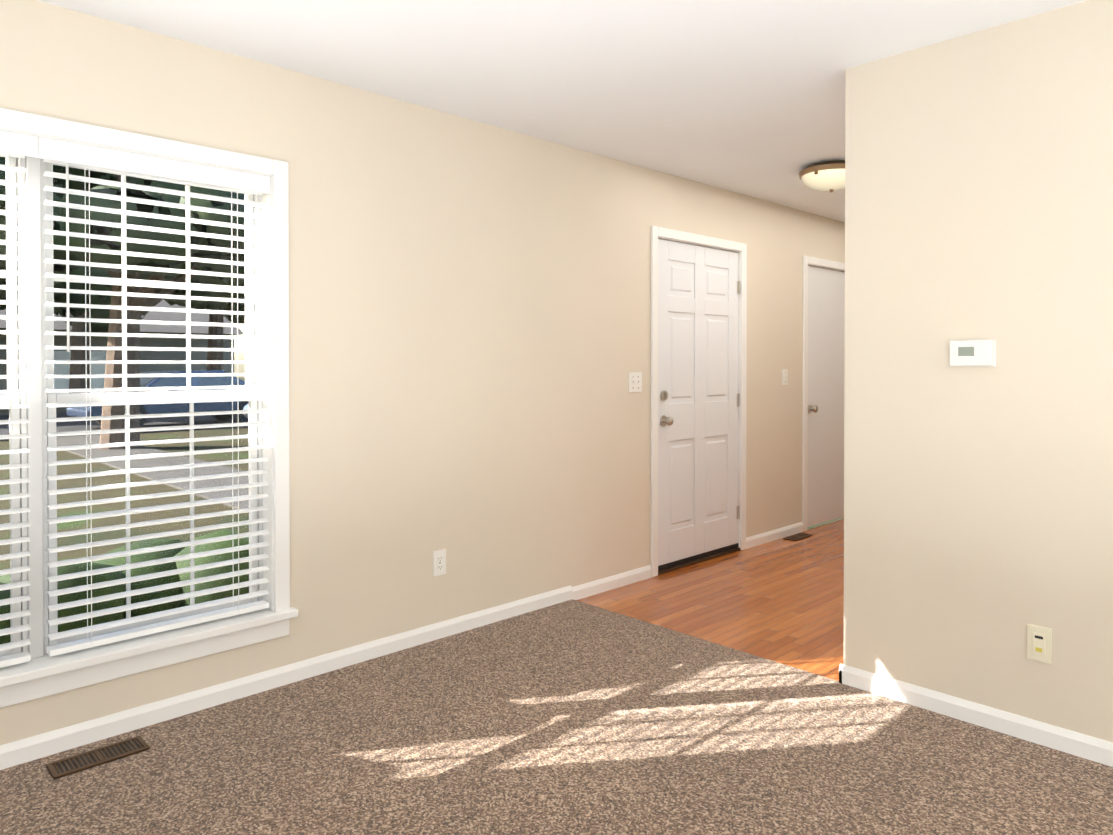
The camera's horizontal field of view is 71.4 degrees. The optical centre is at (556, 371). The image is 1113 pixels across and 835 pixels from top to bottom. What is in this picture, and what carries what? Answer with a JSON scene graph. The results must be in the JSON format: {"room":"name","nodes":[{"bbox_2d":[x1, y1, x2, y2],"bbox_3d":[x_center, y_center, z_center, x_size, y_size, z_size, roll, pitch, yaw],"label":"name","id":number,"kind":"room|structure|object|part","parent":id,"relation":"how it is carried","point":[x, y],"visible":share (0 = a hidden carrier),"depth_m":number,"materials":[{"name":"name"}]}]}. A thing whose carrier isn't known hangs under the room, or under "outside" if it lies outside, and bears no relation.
{"room":"empty living room","nodes":[
{"label":"empty living room","id":0,"kind":"room"},
{"bbox_2d":[0,0,844,744],"bbox_3d":[-0.655,0.024,3.579,9.890,2.440,0.170,-1,1,-44],"label":"wall","id":1,"kind":"structure","parent":0,"point":[470,324],"depth_m":3.56,"materials":[{"name":"paint"}]},
{"bbox_2d":[0,108,297,707],"bbox_3d":[-1.699,0.116,2.531,1.698,1.866,0.208,-1,1,-44],"label":"window","id":2,"kind":"structure","parent":1,"relation":"in","point":[35,592],"depth_m":2.70,"materials":[{"name":"white paint"}]},
{"bbox_2d":[9,154,12,407],"bbox_3d":[-1.761,0.109,2.422,0.099,1.632,0.046,0,1,-8],"label":"blind cord","id":3,"kind":"object","parent":2,"relation":"hanging from","point":[10,398],"visible":0.96,"depth_m":2.41,"materials":[{"name":"white fabric"}]},
{"bbox_3d":[-1.959,0.092,2.249,0.762,1.684,0.064,-1,1,-44],"label":"window blind rails","id":4,"kind":"part","parent":2,"relation":"part of","materials":[{"name":"white plastic"}]},
{"bbox_2d":[66,163,91,644],"bbox_3d":[-1.586,0.107,2.593,0.044,1.632,0.095,0,1,4],"label":"blind cord","id":5,"kind":"object","parent":2,"relation":"hanging from","point":[67,251],"depth_m":2.60,"materials":[{"name":"white fabric"}]},
{"bbox_3d":[-1.744,0.095,2.577,1.450,1.601,0.030,-1,1,-44],"label":"glass","id":6,"kind":"part","parent":2,"relation":"part of","materials":[{"name":"clear glass"}]},
{"bbox_3d":[-1.409,0.087,2.780,0.762,1.684,0.064,-1,1,-44],"label":"window blind rails","id":7,"kind":"part","parent":2,"relation":"part of","materials":[{"name":"white plastic"}]},
{"bbox_2d":[231,189,257,612],"bbox_3d":[-1.197,0.104,2.967,0.099,1.632,0.046,0,1,-8],"label":"blind cord","id":8,"kind":"object","parent":2,"relation":"hanging from","point":[256,388],"depth_m":2.97,"materials":[{"name":"white fabric"}]},
{"bbox_2d":[0,565,651,769],"bbox_3d":[-1.730,1.213,2.425,6.385,0.084,0.013,-1,1,-44],"label":"baseboard","id":9,"kind":"structure","parent":1,"relation":"attached to","point":[32,748],"depth_m":3.03,"materials":[{"name":"white paint"}]},
{"bbox_2d":[433,549,445,576],"bbox_3d":[-0.539,0.884,3.575,0.070,0.115,0.008,-1,1,-44],"label":"electrical outlet plate","id":10,"kind":"object","parent":1,"relation":"attached to","point":[439,562],"visible":1,"depth_m":3.57,"materials":[{"name":"white plastic"}]},
{"bbox_2d":[628,372,641,391],"bbox_3d":[0.465,0.065,4.529,0.116,0.115,0.018,-1,1,-44],"label":"light switch","id":11,"kind":"object","parent":1,"relation":"attached to","point":[634,381],"visible":1,"depth_m":4.53,"materials":[{"name":"white plastic"}]},
{"bbox_2d":[658,239,737,565],"bbox_3d":[0.909,0.189,5.013,0.894,1.988,0.044,-1,1,-44],"label":"front door","id":12,"kind":"structure","parent":1,"relation":"in","point":[698,383],"depth_m":4.98,"materials":[{"name":"white paint"}]},
{"bbox_2d":[658,281,739,570],"bbox_3d":[0.935,0.298,4.993,0.902,1.824,0.115,-1,1,-44],"label":"hardware piece","id":13,"kind":"object","parent":12,"relation":"attached to","point":[664,420],"depth_m":4.94,"materials":[{"name":"grey metal"}]},
{"bbox_2d":[650,226,746,576],"bbox_3d":[0.876,0.179,5.047,1.024,2.102,0.187,-1,1,-44],"label":"door frame","id":14,"kind":"structure","parent":1,"relation":"attached to","point":[657,233],"depth_m":4.91,"materials":[{"name":"white paint"}]},
{"bbox_2d":[658,547,739,574],"bbox_3d":[0.875,1.220,5.057,0.899,0.020,0.180,-1,1,-44],"label":"front door threshold sill","id":15,"kind":"structure","parent":1,"relation":"in","point":[679,566],"depth_m":4.96,"materials":[{"name":"brown metal"}]},
{"bbox_2d":[746,522,802,548],"bbox_3d":[1.588,1.189,5.629,0.800,0.072,0.013,-1,1,-44],"label":"baseboard","id":16,"kind":"structure","parent":1,"relation":"attached to","point":[769,536],"depth_m":5.61,"materials":[{"name":"white paint"}]},
{"bbox_2d":[782,369,787,384],"bbox_3d":[1.688,0.044,5.710,0.070,0.115,0.018,-1,1,-44],"label":"light switch","id":17,"kind":"object","parent":1,"relation":"attached to","point":[784,376],"visible":1,"depth_m":5.71,"materials":[{"name":"white plastic"}]},
{"bbox_2d":[802,255,844,531],"bbox_3d":[2.135,0.168,6.262,0.884,2.102,0.187,-1,1,-44],"label":"door frame","id":18,"kind":"structure","parent":1,"relation":"attached to","point":[822,263],"depth_m":5.90,"materials":[{"name":"white paint"}]},
{"bbox_2d":[807,266,844,526],"bbox_3d":[2.193,0.196,6.208,0.762,2.024,0.109,-1,1,-44],"label":"hall door","id":19,"kind":"structure","parent":1,"relation":"in","point":[826,373],"depth_m":6.19,"materials":[{"name":"white paint"}]},
{"bbox_3d":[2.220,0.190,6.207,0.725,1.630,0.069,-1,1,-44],"label":"knob","id":20,"kind":"part","parent":19,"relation":"part of","materials":[{"name":"grey metal"}]},
{"bbox_2d":[0,599,1112,834],"bbox_3d":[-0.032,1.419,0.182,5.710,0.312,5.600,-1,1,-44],"label":"floor carpet","id":21,"kind":"object","parent":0,"point":[572,717],"visible":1,"depth_m":2.48,"materials":[{"name":"brown carpet"}]},
{"bbox_2d":[46,735,149,779],"bbox_3d":[-1.470,1.238,2.490,0.270,0.008,0.110,-1,1,-44],"label":"air vent register","id":22,"kind":"object","parent":21,"relation":"on","point":[57,769],"visible":1,"depth_m":2.48,"materials":[{"name":"brown metal"}]},
{"bbox_2d":[38,0,1085,221],"bbox_3d":[1.349,-1.252,1.491,9.890,0.150,5.940,-1,1,-44],"label":"ceiling","id":23,"kind":"structure","parent":0,"point":[745,97],"depth_m":2.94,"materials":[{"name":"paint"}]},
{"bbox_2d":[799,160,844,192],"bbox_3d":[1.619,-1.129,4.561,0.370,0.152,0.370,-1,1,-44],"label":"flush-mount light","id":24,"kind":"object","parent":23,"relation":"attached to","point":[826,176],"visible":0.75,"depth_m":4.45,"materials":[{"name":"white glass"}]},
{"bbox_3d":[1.619,-1.111,4.561,0.340,0.085,0.340,-1,1,-44],"label":"lamp shade","id":25,"kind":"part","parent":24,"relation":"part of","materials":[{"name":"white glass"}]},
{"bbox_2d":[577,519,843,680],"bbox_3d":[2.008,1.381,4.980,3.890,0.300,1.530,-1,1,-44],"label":"floor","id":26,"kind":"structure","parent":0,"point":[781,600],"depth_m":4.18,"materials":[{"name":"brown wood"}]},
{"bbox_2d":[783,533,812,540],"bbox_3d":[1.780,1.220,5.711,0.260,0.008,0.100,-1,1,-44],"label":"floor vent","id":27,"kind":"object","parent":26,"relation":"in","point":[797,536],"visible":1,"depth_m":5.70,"materials":[{"name":"brown metal"}]},
{"bbox_2d":[844,0,1112,742],"bbox_3d":[2.596,0.042,1.644,0.120,2.440,4.070,-1,1,-44],"label":"wall","id":28,"kind":"structure","parent":0,"point":[978,519],"depth_m":2.70,"materials":[{"name":"paint"}]},
{"bbox_2d":[950,339,995,366],"bbox_3d":[1.456,-0.063,2.717,0.029,0.094,0.148,-1,1,-44],"label":"thermostat","id":29,"kind":"object","parent":28,"relation":"attached to","point":[972,353],"visible":1,"depth_m":2.71,"materials":[{"name":"white plastic"}]},
{"bbox_2d":[839,664,1112,766],"bbox_3d":[2.538,1.220,1.621,0.013,0.084,4.063,-1,1,-44],"label":"baseboard","id":30,"kind":"structure","parent":28,"relation":"attached to","point":[1091,748],"depth_m":2.70,"materials":[{"name":"white paint"}]},
{"bbox_2d":[1027,624,1051,663],"bbox_3d":[1.608,0.908,2.582,0.010,0.115,0.070,-1,1,-44],"label":"phone jack","id":31,"kind":"object","parent":28,"relation":"attached to","point":[1039,643],"visible":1,"depth_m":2.58,"materials":[{"name":"beige plastic"}]},
{"label":"outside","id":32,"kind":"structure","parent":0,"visible":0},
{"bbox_2d":[0,414,239,434],"bbox_3d":[-9.031,1.350,23.534,160.000,0.020,7.500,-1,1,-44],"label":"road","id":33,"kind":"structure","parent":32,"point":[81,425],"depth_m":20.62,"materials":[{"name":"grey asphalt"}]},
{"bbox_2d":[66,370,247,425],"bbox_3d":[-9.641,0.673,19.811,2.020,1.400,4.640,1,1,44],"label":"car","id":34,"kind":"object","parent":33,"relation":"on","point":[163,382],"depth_m":19.14,"materials":[{"name":"blue paint"}]},
{"bbox_2d":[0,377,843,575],"bbox_3d":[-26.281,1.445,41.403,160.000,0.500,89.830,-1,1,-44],"label":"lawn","id":35,"kind":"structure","parent":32,"point":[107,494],"depth_m":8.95,"materials":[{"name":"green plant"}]},
{"bbox_2d":[0,268,6,309],"bbox_3d":[-23.187,-5.022,24.824,12.390,12.769,12.378,-1,1,-44],"label":"tree","id":36,"kind":"object","parent":35,"relation":"on","point":[3,306],"depth_m":26.60,"materials":[{"name":"green plant"}]},
{"bbox_2d":[0,170,228,392],"bbox_3d":[-15.508,-5.267,25.879,10.988,13.240,10.869,-1,1,-44],"label":"tree","id":37,"kind":"object","parent":35,"relation":"on","point":[97,327],"depth_m":24.95,"materials":[{"name":"green plant"}]},
{"bbox_2d":[0,287,243,394],"bbox_3d":[-28.021,-1.788,39.575,19.800,6.000,10.800,-1,1,-44],"label":"house","id":38,"kind":"structure","parent":35,"relation":"on","point":[61,340],"depth_m":39.95,"materials":[{"name":"grey"}]},
{"bbox_2d":[0,157,244,448],"bbox_3d":[-8.034,-3.250,14.039,7.276,9.434,7.618,-1,1,-44],"label":"tree","id":39,"kind":"object","parent":35,"relation":"on","point":[133,382],"depth_m":12.41,"materials":[{"name":"green plant"}]},
{"bbox_3d":[-8.034,-4.641,14.026,7.276,6.651,7.618,-1,1,-44],"label":"crown","id":40,"kind":"part","parent":39,"relation":"part of","materials":[{"name":"green plant"}]},
{"bbox_2d":[0,412,248,512],"bbox_3d":[-3.430,1.274,17.731,160.000,0.280,24.030,-1,1,-44],"label":"ground","id":41,"kind":"structure","parent":35,"relation":"on","point":[73,440],"depth_m":11.81,"materials":[{"name":"grey concrete"}]},
{"bbox_2d":[0,528,248,643],"bbox_3d":[-2.659,1.223,4.036,4.127,0.694,0.978,-1,1,-44],"label":"shrubs","id":42,"kind":"object","parent":35,"relation":"on","point":[80,581],"depth_m":4.22,"materials":[{"name":"green plant"}]},
{"bbox_2d":[163,292,244,369],"bbox_3d":[-12.641,-5.637,29.890,12.492,13.903,12.090,-1,1,-44],"label":"tree","id":43,"kind":"object","parent":35,"relation":"on","point":[215,343],"depth_m":29.96,"materials":[{"name":"green plant"}]},
{"bbox_3d":[-12.641,-6.983,29.877,12.492,11.210,12.090,-1,1,-44],"label":"crown","id":44,"kind":"part","parent":43,"relation":"part of","materials":[{"name":"green plant"}]}
]}

